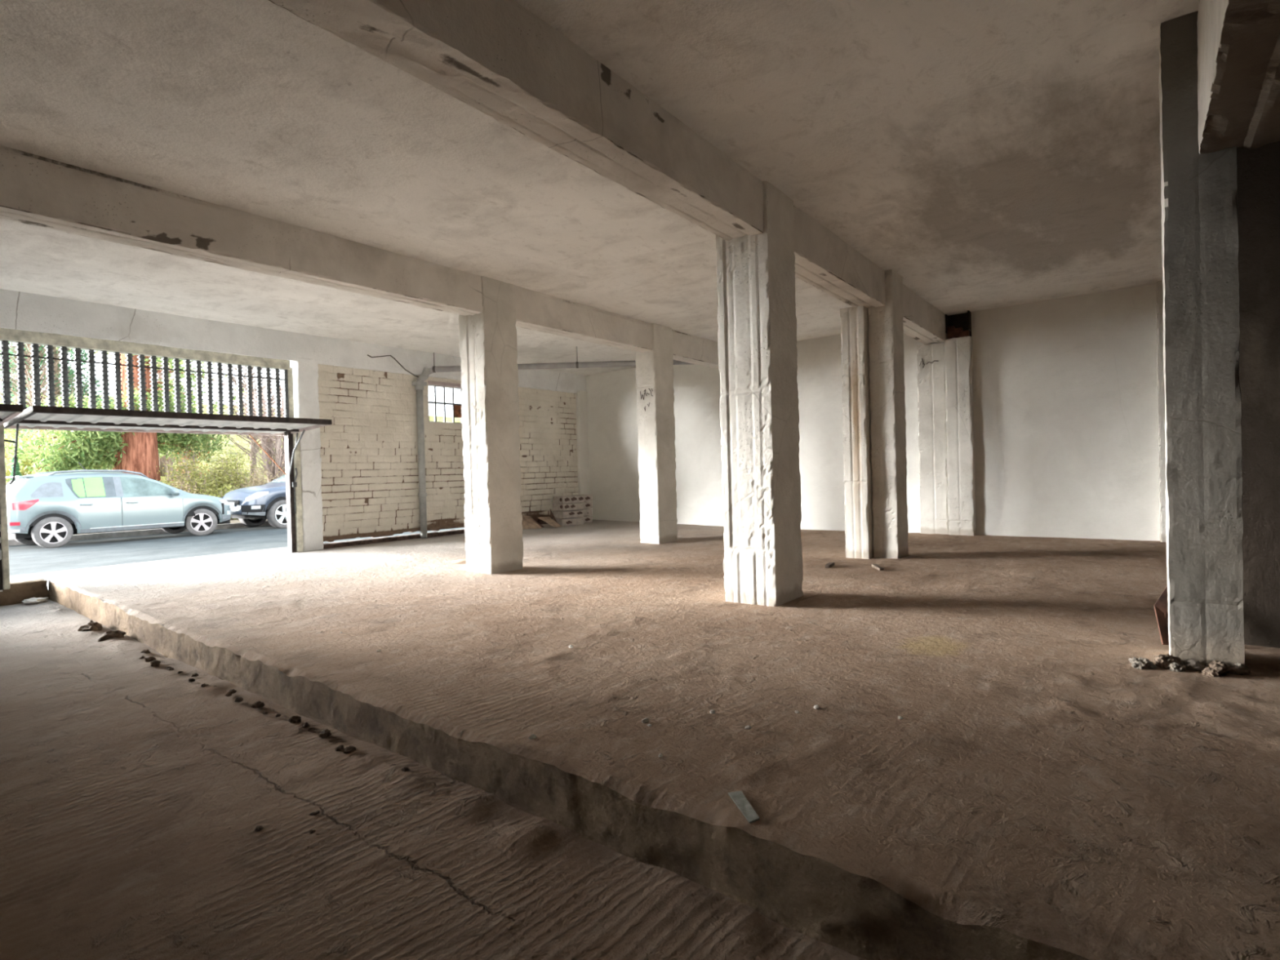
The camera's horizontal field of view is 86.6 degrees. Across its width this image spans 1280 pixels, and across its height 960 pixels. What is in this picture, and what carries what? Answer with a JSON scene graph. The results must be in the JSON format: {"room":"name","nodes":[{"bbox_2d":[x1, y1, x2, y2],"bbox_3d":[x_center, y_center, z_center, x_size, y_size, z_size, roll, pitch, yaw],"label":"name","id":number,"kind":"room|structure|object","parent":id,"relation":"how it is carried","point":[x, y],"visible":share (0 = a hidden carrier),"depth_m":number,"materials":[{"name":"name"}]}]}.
{"room":"empty parking garage","nodes":[
{"label":"empty parking garage","id":0,"kind":"room"},
{"bbox_2d":[0,524,2,591],"bbox_3d":[-6.912,-0.244,7.144,0.212,2.866,0.204,-1,1,36],"label":"concrete column","id":1,"kind":"structure","parent":0,"point":[0,525],"depth_m":7.17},
{"bbox_2d":[0,423,9,590],"bbox_3d":[-6.794,0.187,7.202,0.130,1.950,0.095,-1,1,36],"label":"door frame","id":2,"kind":"structure","parent":1,"relation":"attached to","point":[4,562],"depth_m":7.18,"materials":[{"name":"beige paint"}]},
{"bbox_2d":[0,404,23,426],"bbox_3d":[-6.702,-0.627,6.402,1.016,0.154,1.140,-1,1,36],"label":"garage door","id":3,"kind":"structure","parent":2,"relation":"attached to","point":[7,411],"depth_m":6.56,"materials":[{"name":"grey paint"}]},
{"bbox_2d":[0,288,586,393],"bbox_3d":[-5.937,-1.909,8.518,0.231,0.509,15.764,-1,1,36],"label":"ceiling beam","id":4,"kind":"structure","parent":0,"point":[19,310],"depth_m":8.87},
{"bbox_2d":[0,327,294,417],"bbox_3d":[-5.929,-1.200,8.480,0.120,0.925,3.150,-1,1,36],"label":"window grille","id":5,"kind":"object","parent":4,"relation":"in","point":[20,337],"visible":0.89,"depth_m":8.25,"materials":[{"name":"metal"}]},
{"bbox_2d":[367,354,418,377],"bbox_3d":[-3.966,-1.853,10.974,0.023,0.315,0.955,-1,1,36],"label":"cable","id":6,"kind":"object","parent":4,"relation":"attached to","point":[367,354],"visible":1,"depth_m":10.98,"materials":[{"name":"metal"}]},
{"bbox_2d":[290,357,323,551],"bbox_3d":[-4.856,-0.336,9.915,0.230,2.865,0.307,-1,1,36],"label":"concrete column","id":7,"kind":"structure","parent":0,"point":[305,371],"depth_m":9.83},
{"bbox_2d":[284,417,303,552],"bbox_3d":[-4.956,0.101,9.709,0.192,1.980,0.155,-1,1,36],"label":"door frame","id":8,"kind":"structure","parent":7,"relation":"attached to","point":[293,482],"depth_m":9.66,"materials":[{"name":"metal"}]},
{"bbox_2d":[3,405,332,484],"bbox_3d":[-5.547,-0.375,8.222,1.324,0.765,3.092,-1,1,36],"label":"garage door","id":9,"kind":"structure","parent":8,"relation":"attached to","point":[34,417],"depth_m":7.91,"materials":[{"name":"grey paint"}]},
{"bbox_2d":[0,599,866,959],"bbox_3d":[-2.680,1.341,0.634,14.700,0.090,6.770,-1,1,36],"label":"floor","id":10,"kind":"structure","parent":0,"point":[135,794],"depth_m":2.40,"materials":[{"name":"concrete"}]},
{"bbox_2d":[0,577,48,605],"bbox_3d":[-8.591,1.425,4.909,0.222,0.480,6.638,-1,1,36],"label":"threshold","id":11,"kind":"object","parent":10,"relation":"on","point":[17,593],"visible":0.48,"depth_m":7.35,"materials":[{"name":"concrete"}]},
{"bbox_2d":[22,597,48,604],"bbox_3d":[-6.529,1.300,7.327,0.206,0.074,0.253,-2,1,-7],"label":"rag","id":12,"kind":"object","parent":10,"relation":"on","point":[33,600],"visible":0.97,"depth_m":7.29,"materials":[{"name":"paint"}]},
{"bbox_2d":[77,619,102,631],"bbox_3d":[-4.872,1.298,6.036,0.192,0.105,0.186,-2,1,-1],"label":"clod","id":13,"kind":"object","parent":10,"relation":"on","point":[91,625],"visible":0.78,"depth_m":5.98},
{"bbox_2d":[97,630,125,641],"bbox_3d":[-4.441,1.305,5.712,0.193,0.086,0.151,-2,1,-23],"label":"clod","id":14,"kind":"object","parent":10,"relation":"on","point":[112,633],"visible":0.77,"depth_m":5.67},
{"bbox_2d":[140,648,150,653],"bbox_3d":[-3.809,1.322,5.228,0.064,0.035,0.056,-2,1,-27],"label":"clod","id":15,"kind":"object","parent":10,"relation":"on","point":[147,651],"visible":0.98,"depth_m":5.22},
{"bbox_2d":[145,656,155,662],"bbox_3d":[-3.612,1.321,5.014,0.052,0.034,0.068,-1,1,42],"label":"clod","id":16,"kind":"object","parent":10,"relation":"on","point":[149,659],"visible":0.94,"depth_m":5.00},
{"bbox_2d":[150,660,160,666],"bbox_3d":[-3.486,1.317,4.884,0.071,0.039,0.066,-1,1,39],"label":"clod","id":17,"kind":"object","parent":10,"relation":"on","point":[155,663],"visible":1,"depth_m":4.87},
{"bbox_2d":[188,677,195,682],"bbox_3d":[-2.954,1.316,4.475,0.038,0.022,0.060,-2,1,-38],"label":"clod","id":18,"kind":"object","parent":10,"relation":"on","point":[190,680],"visible":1,"depth_m":4.46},
{"bbox_2d":[226,688,236,693],"bbox_3d":[-2.527,1.307,4.200,0.046,0.026,0.056,-1,1,5],"label":"clod","id":19,"kind":"object","parent":10,"relation":"on","point":[231,691],"visible":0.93,"depth_m":4.19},
{"bbox_2d":[234,697,243,702],"bbox_3d":[-2.390,1.307,4.047,0.040,0.023,0.058,-2,1,-9],"label":"clod","id":20,"kind":"object","parent":10,"relation":"on","point":[237,699],"visible":1,"depth_m":4.03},
{"bbox_2d":[250,701,265,708],"bbox_3d":[-2.215,1.298,3.929,0.072,0.035,0.056,-2,1,-41],"label":"clod","id":21,"kind":"object","parent":10,"relation":"on","point":[257,704],"visible":1,"depth_m":3.92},
{"bbox_2d":[254,825,263,831],"bbox_3d":[-1.436,1.313,2.562,0.034,0.019,0.040,-2,1,-38],"label":"pebble","id":22,"kind":"object","parent":10,"relation":"on","point":[259,828],"visible":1,"depth_m":2.55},
{"bbox_2d":[288,715,301,723],"bbox_3d":[-1.867,1.292,3.676,0.074,0.036,0.053,-1,1,2],"label":"clod","id":23,"kind":"object","parent":10,"relation":"on","point":[294,719],"visible":1,"depth_m":3.66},
{"bbox_2d":[302,721,309,728],"bbox_3d":[-1.771,1.296,3.598,0.038,0.024,0.040,-1,1,26],"label":"clod","id":24,"kind":"object","parent":10,"relation":"on","point":[305,724],"visible":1,"depth_m":3.59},
{"bbox_2d":[307,727,315,731],"bbox_3d":[-1.713,1.299,3.540,0.033,0.015,0.029,-2,1,-7],"label":"clod","id":25,"kind":"object","parent":10,"relation":"on","point":[310,729],"visible":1,"depth_m":3.53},
{"bbox_2d":[309,810,319,815],"bbox_3d":[-1.275,1.308,2.663,0.041,0.017,0.033,-2,1,-23],"label":"pebble","id":26,"kind":"object","parent":10,"relation":"on","point":[317,812],"visible":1,"depth_m":2.66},
{"bbox_2d":[317,728,332,737],"bbox_3d":[-1.606,1.289,3.460,0.054,0.032,0.074,-2,1,0],"label":"clod","id":27,"kind":"object","parent":10,"relation":"on","point":[325,733],"visible":1,"depth_m":3.44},
{"bbox_2d":[334,744,344,751],"bbox_3d":[-1.450,1.292,3.275,0.036,0.023,0.048,-1,1,9],"label":"clod","id":28,"kind":"object","parent":10,"relation":"on","point":[340,747],"visible":1,"depth_m":3.27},
{"bbox_2d":[343,745,356,753],"bbox_3d":[-1.386,1.287,3.239,0.075,0.032,0.049,-1,1,15],"label":"clod","id":29,"kind":"object","parent":10,"relation":"on","point":[350,748],"visible":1,"depth_m":3.23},
{"bbox_2d":[400,767,410,771],"bbox_3d":[-1.039,1.283,2.999,0.044,0.027,0.060,-2,1,-32],"label":"clod","id":30,"kind":"object","parent":10,"relation":"on","point":[405,769],"visible":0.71,"depth_m":3.00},
{"bbox_2d":[317,364,578,542],"bbox_3d":[-3.059,-0.463,12.308,0.315,2.655,5.860,-1,1,36],"label":"brick wall","id":31,"kind":"structure","parent":0,"point":[369,451],"depth_m":11.13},
{"bbox_2d":[323,528,465,548],"bbox_3d":[-3.754,1.005,11.421,0.188,0.201,3.383,-1,1,36],"label":"sill","id":32,"kind":"structure","parent":31,"relation":"attached to","point":[365,541],"depth_m":10.90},
{"bbox_2d":[412,367,430,538],"bbox_3d":[-3.612,-0.457,11.371,0.160,2.861,0.303,-1,1,36],"label":"drain pipe","id":33,"kind":"object","parent":31,"relation":"attached to","point":[420,384],"visible":1,"depth_m":11.29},
{"bbox_2d":[427,380,462,423],"bbox_3d":[-3.294,-1.354,12.037,0.120,0.700,1.130,-1,1,36],"label":"window","id":34,"kind":"structure","parent":31,"relation":"in","point":[456,408],"depth_m":11.91,"materials":[{"name":"grey paint"}]},
{"bbox_2d":[575,391,590,515],"bbox_3d":[-1.289,-0.492,14.751,0.228,2.867,0.338,-1,1,36],"label":"concrete column","id":35,"kind":"structure","parent":0,"point":[582,429],"depth_m":14.65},
{"bbox_2d":[0,0,1199,375],"bbox_3d":[-0.039,-2.397,4.215,15.007,0.491,16.267,-1,1,36],"label":"ceiling","id":36,"kind":"structure","parent":0,"point":[984,154],"depth_m":4.68,"materials":[{"name":"paint"}]},
{"bbox_2d":[0,144,718,368],"bbox_3d":[-2.846,-2.024,6.248,0.326,0.462,15.783,-1,1,36],"label":"ceiling beam","id":37,"kind":"structure","parent":36,"relation":"attached to","point":[35,189],"depth_m":5.63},
{"bbox_2d":[429,346,692,374],"bbox_3d":[-1.229,-2.066,11.551,4.735,0.456,0.114,-2,1,-3],"label":"ceiling pipe","id":38,"kind":"object","parent":36,"relation":"hanging from","point":[611,363],"visible":0.7,"depth_m":11.52,"materials":[{"name":"metal"}]},
{"bbox_2d":[268,0,946,344],"bbox_3d":[-0.080,-2.132,4.204,0.346,0.477,15.788,-1,1,36],"label":"ceiling beam","id":39,"kind":"structure","parent":36,"relation":"attached to","point":[498,58],"depth_m":3.69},
{"bbox_2d":[1197,0,1279,154],"bbox_3d":[0.355,-1.951,-0.251,0.409,0.824,9.127,-1,1,36],"label":"ceiling beam","id":40,"kind":"structure","parent":36,"relation":"attached to","point":[1238,41],"depth_m":2.87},
{"bbox_2d":[48,519,1279,959],"bbox_3d":[1.860,1.065,6.706,14.600,0.351,9.878,-1,1,36],"label":"floor","id":41,"kind":"structure","parent":0,"point":[1037,793],"depth_m":3.10,"materials":[{"name":"concrete"}]},
{"bbox_2d":[451,558,466,564],"bbox_3d":[-2.154,0.997,8.425,0.389,0.067,0.180,-2,1,-9],"label":"cardboard sheet","id":42,"kind":"object","parent":41,"relation":"on","point":[460,561],"visible":0.43,"depth_m":8.38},
{"bbox_2d":[458,275,523,573],"bbox_3d":[-1.715,-0.592,7.813,0.437,3.352,0.503,-1,1,36],"label":"concrete column","id":43,"kind":"structure","parent":41,"relation":"on","point":[490,398],"depth_m":7.65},
{"bbox_2d":[521,515,542,528],"bbox_3d":[-2.124,0.781,12.815,0.465,0.275,0.322,-2,1,-25],"label":"cardboard sheet","id":44,"kind":"object","parent":41,"relation":"on","point":[528,522],"visible":0.57,"depth_m":12.80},
{"bbox_2d":[528,733,536,739],"bbox_3d":[-0.447,1.066,2.823,0.026,0.015,0.034,-1,1,27],"label":"chip","id":45,"kind":"object","parent":41,"relation":"on","point":[532,736],"visible":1,"depth_m":2.81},
{"bbox_2d":[536,517,552,524],"bbox_3d":[-2.071,0.903,13.720,0.163,0.254,2.383,-1,1,36],"label":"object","id":46,"kind":"structure","parent":41,"relation":"on","point":[540,522],"depth_m":13.71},
{"bbox_2d":[537,516,561,527],"bbox_3d":[-1.727,0.803,12.998,0.400,0.205,0.309,-1,1,8],"label":"cardboard sheet","id":47,"kind":"object","parent":41,"relation":"on","point":[548,520],"visible":1,"depth_m":12.97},
{"bbox_2d":[550,508,556,521],"bbox_3d":[-1.669,0.729,13.264,0.212,0.342,0.080,-1,1,17],"label":"cardboard sheet","id":48,"kind":"object","parent":41,"relation":"on","point":[551,512],"visible":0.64,"depth_m":13.26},
{"bbox_2d":[555,517,583,525],"bbox_3d":[-1.429,0.821,13.485,0.504,0.137,0.368,-2,1,-39],"label":"carton","id":49,"kind":"object","parent":41,"relation":"on","point":[571,521],"visible":0.73,"depth_m":13.32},
{"bbox_2d":[552,510,584,518],"bbox_3d":[-1.419,0.675,13.487,0.503,0.137,0.368,-2,1,-41],"label":"carton","id":50,"kind":"object","parent":49,"relation":"on","point":[571,513],"visible":0.8,"depth_m":13.34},
{"bbox_2d":[552,502,583,511],"bbox_3d":[-1.425,0.531,13.470,0.507,0.137,0.368,-2,1,-43],"label":"carton","id":51,"kind":"object","parent":50,"relation":"on","point":[570,506],"visible":0.88,"depth_m":13.32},
{"bbox_2d":[552,495,584,503],"bbox_3d":[-1.417,0.386,13.471,0.508,0.136,0.368,-2,1,-39],"label":"carton","id":52,"kind":"object","parent":51,"relation":"on","point":[567,499],"visible":1,"depth_m":13.34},
{"bbox_2d":[582,515,592,523],"bbox_3d":[-1.183,0.808,13.987,0.263,0.136,0.348,-2,1,-40],"label":"carton","id":53,"kind":"object","parent":41,"relation":"on","point":[586,518],"visible":0.38,"depth_m":13.87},
{"bbox_2d":[580,508,592,515],"bbox_3d":[-1.181,0.663,13.981,0.262,0.136,0.347,-2,1,-44],"label":"carton","id":54,"kind":"object","parent":53,"relation":"on","point":[588,512],"visible":0.41,"depth_m":13.87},
{"bbox_2d":[582,501,592,508],"bbox_3d":[-1.181,0.518,13.976,0.262,0.137,0.348,-2,1,-42],"label":"carton","id":55,"kind":"object","parent":54,"relation":"on","point":[586,504],"visible":0.5,"depth_m":13.85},
{"bbox_2d":[573,494,592,501],"bbox_3d":[-1.180,0.373,13.970,0.264,0.136,0.348,-2,1,-40],"label":"carton","id":56,"kind":"object","parent":55,"relation":"on","point":[587,497],"visible":0.56,"depth_m":13.86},
{"bbox_2d":[641,718,648,723],"bbox_3d":[0.024,1.051,2.973,0.026,0.016,0.038,-1,1,43],"label":"chip","id":57,"kind":"object","parent":41,"relation":"on","point":[645,720],"visible":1,"depth_m":2.96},
{"bbox_2d":[635,323,677,544],"bbox_3d":[0.251,-0.677,10.396,0.359,3.352,0.529,-1,1,36],"label":"concrete column","id":58,"kind":"structure","parent":41,"relation":"on","point":[655,375],"depth_m":10.23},
{"bbox_2d":[728,791,759,822],"bbox_3d":[0.339,1.054,2.195,0.046,0.014,0.202,-2,1,-12],"label":"shard","id":59,"kind":"object","parent":41,"relation":"on","point":[738,797],"visible":1,"depth_m":2.19},
{"bbox_2d":[715,181,803,606],"bbox_3d":[1.002,-0.669,5.698,0.475,3.422,0.545,-1,1,36],"label":"concrete column","id":60,"kind":"structure","parent":41,"relation":"on","point":[757,319],"depth_m":5.50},
{"bbox_2d":[825,561,834,568],"bbox_3d":[2.081,0.932,7.447,0.055,0.036,0.261,-1,1,28],"label":"wood offcut","id":61,"kind":"object","parent":41,"relation":"on","point":[830,564],"visible":1,"depth_m":7.40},
{"bbox_2d":[840,305,873,559],"bbox_3d":[2.659,-0.543,8.203,0.288,3.016,0.426,-1,1,36],"label":"concrete column","id":62,"kind":"structure","parent":41,"relation":"on","point":[855,380],"depth_m":8.03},
{"bbox_2d":[871,564,884,570],"bbox_3d":[2.514,0.924,7.177,0.052,0.032,0.299,-1,1,5],"label":"wood offcut","id":63,"kind":"object","parent":41,"relation":"on","point":[874,566],"visible":1,"depth_m":7.15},
{"bbox_2d":[867,269,908,558],"bbox_3d":[2.971,-0.753,8.130,0.294,3.423,0.460,-1,1,36],"label":"concrete column","id":64,"kind":"structure","parent":41,"relation":"on","point":[886,330],"depth_m":7.97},
{"bbox_2d":[916,342,948,534],"bbox_3d":[4.556,-0.614,10.556,0.417,2.994,0.122,-1,1,36],"label":"concrete column","id":65,"kind":"structure","parent":41,"relation":"on","point":[931,405],"depth_m":10.52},
{"bbox_2d":[944,336,976,535],"bbox_3d":[4.856,-0.633,10.292,0.363,3.024,0.192,-1,1,36],"label":"concrete column","id":66,"kind":"structure","parent":41,"relation":"on","point":[958,359],"depth_m":10.21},
{"bbox_2d":[1128,657,1137,662],"bbox_3d":[2.667,0.968,3.658,0.055,0.031,0.065,-1,1,12],"label":"lump","id":67,"kind":"object","parent":41,"relation":"on","point":[1131,660],"visible":0.54,"depth_m":3.65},
{"bbox_2d":[1131,661,1147,669],"bbox_3d":[2.622,0.968,3.564,0.077,0.037,0.066,-2,1,-4],"label":"lump","id":68,"kind":"object","parent":41,"relation":"on","point":[1140,664],"visible":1,"depth_m":3.55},
{"bbox_2d":[1133,657,1157,669],"bbox_3d":[2.659,0.962,3.584,0.093,0.047,0.100,-1,1,14],"label":"lump","id":69,"kind":"object","parent":41,"relation":"on","point":[1147,662],"visible":0.78,"depth_m":3.55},
{"bbox_2d":[1155,280,1166,542],"bbox_3d":[6.945,-0.884,8.764,0.418,3.460,0.158,-1,1,36],"label":"concrete column","id":70,"kind":"structure","parent":41,"relation":"on","point":[1159,287],"depth_m":8.81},
{"bbox_2d":[1153,586,1168,644],"bbox_3d":[3.200,0.779,4.032,0.239,0.368,0.210,-1,1,18],"label":"leaning board","id":71,"kind":"object","parent":41,"relation":"on","point":[1161,606],"visible":0.35,"depth_m":4.06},
{"bbox_2d":[1154,653,1181,669],"bbox_3d":[2.773,0.949,3.576,0.136,0.069,0.117,-2,1,-23],"label":"lump","id":72,"kind":"object","parent":41,"relation":"on","point":[1162,661],"visible":0.83,"depth_m":3.55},
{"bbox_2d":[1168,662,1186,671],"bbox_3d":[2.769,0.963,3.505,0.103,0.041,0.071,-2,1,-35],"label":"lump","id":73,"kind":"object","parent":41,"relation":"on","point":[1175,667],"visible":1,"depth_m":3.48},
{"bbox_2d":[1181,658,1205,671],"bbox_3d":[2.863,0.956,3.512,0.098,0.052,0.101,-2,1,-40],"label":"lump","id":74,"kind":"object","parent":41,"relation":"on","point":[1191,664],"visible":0.84,"depth_m":3.49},
{"bbox_2d":[1158,10,1244,666],"bbox_3d":[3.004,-0.712,3.647,0.306,3.454,0.336,-1,1,36],"label":"concrete column","id":75,"kind":"structure","parent":41,"relation":"on","point":[1204,523],"depth_m":3.52,"materials":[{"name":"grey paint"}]},
{"bbox_2d":[1201,666,1221,676],"bbox_3d":[2.867,0.963,3.409,0.066,0.038,0.076,-2,1,-20],"label":"lump","id":76,"kind":"object","parent":41,"relation":"on","point":[1207,671],"visible":1,"depth_m":3.40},
{"bbox_2d":[1205,660,1228,675],"bbox_3d":[2.936,0.951,3.453,0.086,0.060,0.143,-1,1,24],"label":"lump","id":77,"kind":"object","parent":41,"relation":"on","point":[1223,668],"visible":0.69,"depth_m":3.42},
{"bbox_2d":[1226,662,1251,675],"bbox_3d":[3.010,0.950,3.422,0.106,0.058,0.086,-1,1,39],"label":"lump","id":78,"kind":"object","parent":41,"relation":"on","point":[1238,668],"visible":0.97,"depth_m":3.40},
{"bbox_2d":[585,283,1159,541],"bbox_3d":[4.754,-0.741,10.622,14.966,3.769,0.276,-1,1,36],"label":"wall","id":79,"kind":"structure","parent":0,"point":[1065,402],"depth_m":9.93,"materials":[{"name":"paint"}]},
{"bbox_2d":[945,310,971,338],"bbox_3d":[4.807,-2.333,10.276,0.352,0.380,0.180,-1,1,36],"label":"cavity","id":80,"kind":"object","parent":79,"relation":"in","point":[959,325],"visible":0.92,"depth_m":10.29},
{"bbox_2d":[1236,141,1279,648],"bbox_3d":[5.254,-0.649,2.754,4.408,3.757,0.210,-1,1,36],"label":"wall","id":81,"kind":"structure","parent":0,"point":[1258,170],"depth_m":3.89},
{"label":"outside","id":82,"kind":"structure","parent":0,"visible":0},
{"bbox_2d":[8,525,464,575],"bbox_3d":[-6.043,1.087,16.923,7.250,0.065,100.000,-1,1,36],"label":"road","id":83,"kind":"structure","parent":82,"point":[24,559],"depth_m":12.07,"materials":[{"name":"asphalt"}]},
{"bbox_2d":[5,462,231,548],"bbox_3d":[-11.040,0.444,14.419,2.160,1.664,3.965,-1,1,36],"label":"hatchback car","id":84,"kind":"object","parent":83,"relation":"on","point":[45,509],"visible":0.99,"depth_m":13.51,"materials":[{"name":"grey paint"}]},
{"bbox_2d":[12,499,39,510],"bbox_3d":[-11.383,0.461,12.584,0.370,0.194,0.037,-2,1,-42],"label":"tail light","id":85,"kind":"object","parent":84,"relation":"attached to","point":[17,504],"depth_m":12.58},
{"bbox_2d":[170,488,179,496],"bbox_3d":[-9.857,0.260,14.401,0.230,0.164,0.153,-1,1,36],"label":"mirror","id":86,"kind":"object","parent":84,"relation":"attached to","point":[174,492],"depth_m":14.34,"materials":[{"name":"grey paint"}]},
{"bbox_2d":[8,520,271,546],"bbox_3d":[-11.945,1.293,15.069,0.159,0.248,70.004,-1,1,36],"label":"kerb","id":87,"kind":"object","parent":83,"relation":"on","point":[229,526],"visible":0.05,"depth_m":15.42,"materials":[{"name":"concrete"}]},
{"bbox_2d":[222,474,287,528],"bbox_3d":[-8.638,0.331,18.097,2.240,1.680,4.310,-1,1,36],"label":"car","id":88,"kind":"object","parent":83,"relation":"on","point":[268,501],"visible":0.34,"depth_m":16.38,"materials":[{"name":"blue paint"}]},
{"bbox_2d":[226,500,239,505],"bbox_3d":[-9.892,0.546,16.394,0.900,0.120,0.030,-1,1,36],"label":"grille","id":89,"kind":"object","parent":88,"relation":"attached to","point":[232,502],"depth_m":16.22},
{"bbox_2d":[251,505,260,509],"bbox_3d":[-9.108,0.650,16.101,0.195,0.080,0.019,-2,1,-26],"label":"fog lamp","id":90,"kind":"object","parent":88,"relation":"attached to","point":[253,507],"depth_m":16.10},
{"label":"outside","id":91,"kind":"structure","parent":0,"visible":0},
{"bbox_2d":[8,518,267,539],"bbox_3d":[-9.694,1.046,19.614,1.680,0.070,100.000,-1,1,36],"label":"verge","id":92,"kind":"structure","parent":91,"point":[237,520],"depth_m":17.85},
{"bbox_2d":[200,484,235,519],"bbox_3d":[-11.353,0.562,18.540,0.972,1.110,1.220,-1,1,36],"label":"shrub","id":93,"kind":"object","parent":92,"relation":"on","point":[224,491],"visible":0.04,"depth_m":18.48,"materials":[{"name":"green plant"}]},
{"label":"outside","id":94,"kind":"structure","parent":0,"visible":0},
{"bbox_2d":[0,393,461,492],"bbox_3d":[-19.769,-2.018,45.591,38.100,6.402,130.000,-1,1,36],"label":"hill","id":95,"kind":"structure","parent":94,"point":[431,417],"depth_m":30.71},
{"bbox_2d":[4,403,34,481],"bbox_3d":[-18.936,-0.977,19.629,3.027,2.903,2.736,-1,1,14],"label":"shrub","id":96,"kind":"object","parent":95,"relation":"on","point":[11,403],"visible":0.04,"depth_m":20.03,"materials":[{"name":"green plant"}]},
{"bbox_2d":[0,344,101,402],"bbox_3d":[-20.177,-4.089,23.143,3.040,7.823,3.634,-2,1,-41],"label":"bare tree","id":97,"kind":"object","parent":95,"relation":"on","point":[58,353],"visible":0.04,"depth_m":23.35,"materials":[{"name":"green plant"}]},
{"bbox_2d":[0,342,112,447],"bbox_3d":[-18.747,-3.285,20.870,4.364,7.398,3.908,-2,1,-28],"label":"bare tree","id":98,"kind":"object","parent":95,"relation":"on","point":[28,362],"visible":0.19,"depth_m":20.85,"materials":[{"name":"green plant"}]},
{"bbox_2d":[4,429,109,484],"bbox_3d":[-17.306,-0.652,19.761,2.575,2.783,3.361,-1,1,43],"label":"shrub","id":99,"kind":"object","parent":95,"relation":"on","point":[27,463],"visible":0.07,"depth_m":19.19,"materials":[{"name":"green plant"}]},
{"bbox_2d":[0,342,114,469],"bbox_3d":[-19.491,-4.233,22.265,4.052,9.009,4.672,-2,1,-12],"label":"conifer tree","id":100,"kind":"object","parent":95,"relation":"on","point":[71,371],"visible":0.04,"depth_m":22.49,"materials":[{"name":"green plant"}]},
{"bbox_2d":[108,358,234,476],"bbox_3d":[-17.049,-3.631,24.466,3.289,7.509,3.872,-1,1,5],"label":"bare tree","id":101,"kind":"object","parent":95,"relation":"on","point":[162,466],"visible":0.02,"depth_m":24.09,"materials":[{"name":"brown plant"}]},
{"bbox_2d":[156,358,216,486],"bbox_3d":[-15.245,-2.824,21.572,2.792,7.078,2.991,-2,1,-42],"label":"bare tree","id":102,"kind":"object","parent":95,"relation":"on","point":[170,459],"visible":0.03,"depth_m":21.66,"materials":[{"name":"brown plant"}]},
{"bbox_2d":[211,363,290,482],"bbox_3d":[-14.610,-3.667,25.617,3.734,7.826,4.301,-1,1,7],"label":"bare tree","id":103,"kind":"object","parent":95,"relation":"on","point":[233,380],"visible":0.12,"depth_m":25.56,"materials":[{"name":"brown plant"}]},
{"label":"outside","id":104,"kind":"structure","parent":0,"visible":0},
{"bbox_3d":[-8.878,0.700,25.216,3.750,0.567,110.000,-1,1,36],"label":"lawn","id":105,"kind":"structure","parent":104,"visible":0},
{"bbox_2d":[9,452,22,480],"bbox_3d":[-14.882,0.300,16.209,0.414,1.988,0.423,-1,1,36],"label":"sapling","id":106,"kind":"object","parent":105,"relation":"on","point":[17,468],"visible":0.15,"depth_m":16.17,"materials":[{"name":"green plant"}]},
{"bbox_2d":[4,346,244,481],"bbox_3d":[-13.940,-5.723,18.222,5.528,14.013,5.163,-2,1,-21],"label":"conifer tree","id":107,"kind":"object","parent":105,"relation":"on","point":[135,451],"visible":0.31,"depth_m":17.99,"materials":[{"name":"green plant"}]},
{"bbox_2d":[169,471,200,493],"bbox_3d":[-12.216,0.460,18.034,1.249,1.386,1.324,-1,1,36],"label":"shrub","id":108,"kind":"object","parent":105,"relation":"on","point":[184,488],"visible":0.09,"depth_m":18.09,"materials":[{"name":"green plant"}]},
{"bbox_2d":[162,435,210,493],"bbox_3d":[-13.009,-0.078,19.730,1.736,2.423,1.496,-1,1,36],"label":"shrub","id":109,"kind":"object","parent":105,"relation":"on","point":[188,471],"visible":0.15,"depth_m":19.73,"materials":[{"name":"green plant"}]},
{"bbox_2d":[148,441,225,494],"bbox_3d":[-12.346,-0.077,18.553,2.150,2.460,1.713,-1,1,43],"label":"shrub","id":110,"kind":"object","parent":105,"relation":"on","point":[193,473],"visible":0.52,"depth_m":18.38,"materials":[{"name":"green plant"}]},
{"bbox_2d":[174,434,271,496],"bbox_3d":[-11.801,-0.227,19.198,1.912,2.708,2.170,-1,1,36],"label":"shrub","id":111,"kind":"object","parent":105,"relation":"on","point":[229,478],"visible":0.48,"depth_m":19.08,"materials":[{"name":"green plant"}]},
{"bbox_2d":[226,462,276,489],"bbox_3d":[-10.961,0.293,19.243,1.580,1.647,1.486,-2,1,-2],"label":"shrub","id":112,"kind":"object","parent":105,"relation":"on","point":[255,480],"visible":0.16,"depth_m":19.19,"materials":[{"name":"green plant"}]},
{"bbox_2d":[225,373,285,484],"bbox_3d":[-11.436,-1.155,21.044,2.991,4.689,2.874,-1,1,36],"label":"bare tree","id":113,"kind":"object","parent":105,"relation":"on","point":[278,455],"visible":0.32,"depth_m":20.83,"materials":[{"name":"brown plant"}]},
{"bbox_2d":[268,462,284,479],"bbox_3d":[-10.265,0.269,20.462,1.920,1.629,1.880,-2,1,-18],"label":"shrub","id":114,"kind":"object","parent":105,"relation":"on","point":[282,462],"visible":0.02,"depth_m":20.20,"materials":[{"name":"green plant"}]},
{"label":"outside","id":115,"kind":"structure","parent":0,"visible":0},
{"bbox_2d":[9,528,464,582],"bbox_3d":[-5.513,1.074,10.316,1.550,0.068,34.000,-1,1,36],"label":"pavement","id":116,"kind":"structure","parent":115,"point":[89,571],"depth_m":8.95,"materials":[{"name":"concrete"}]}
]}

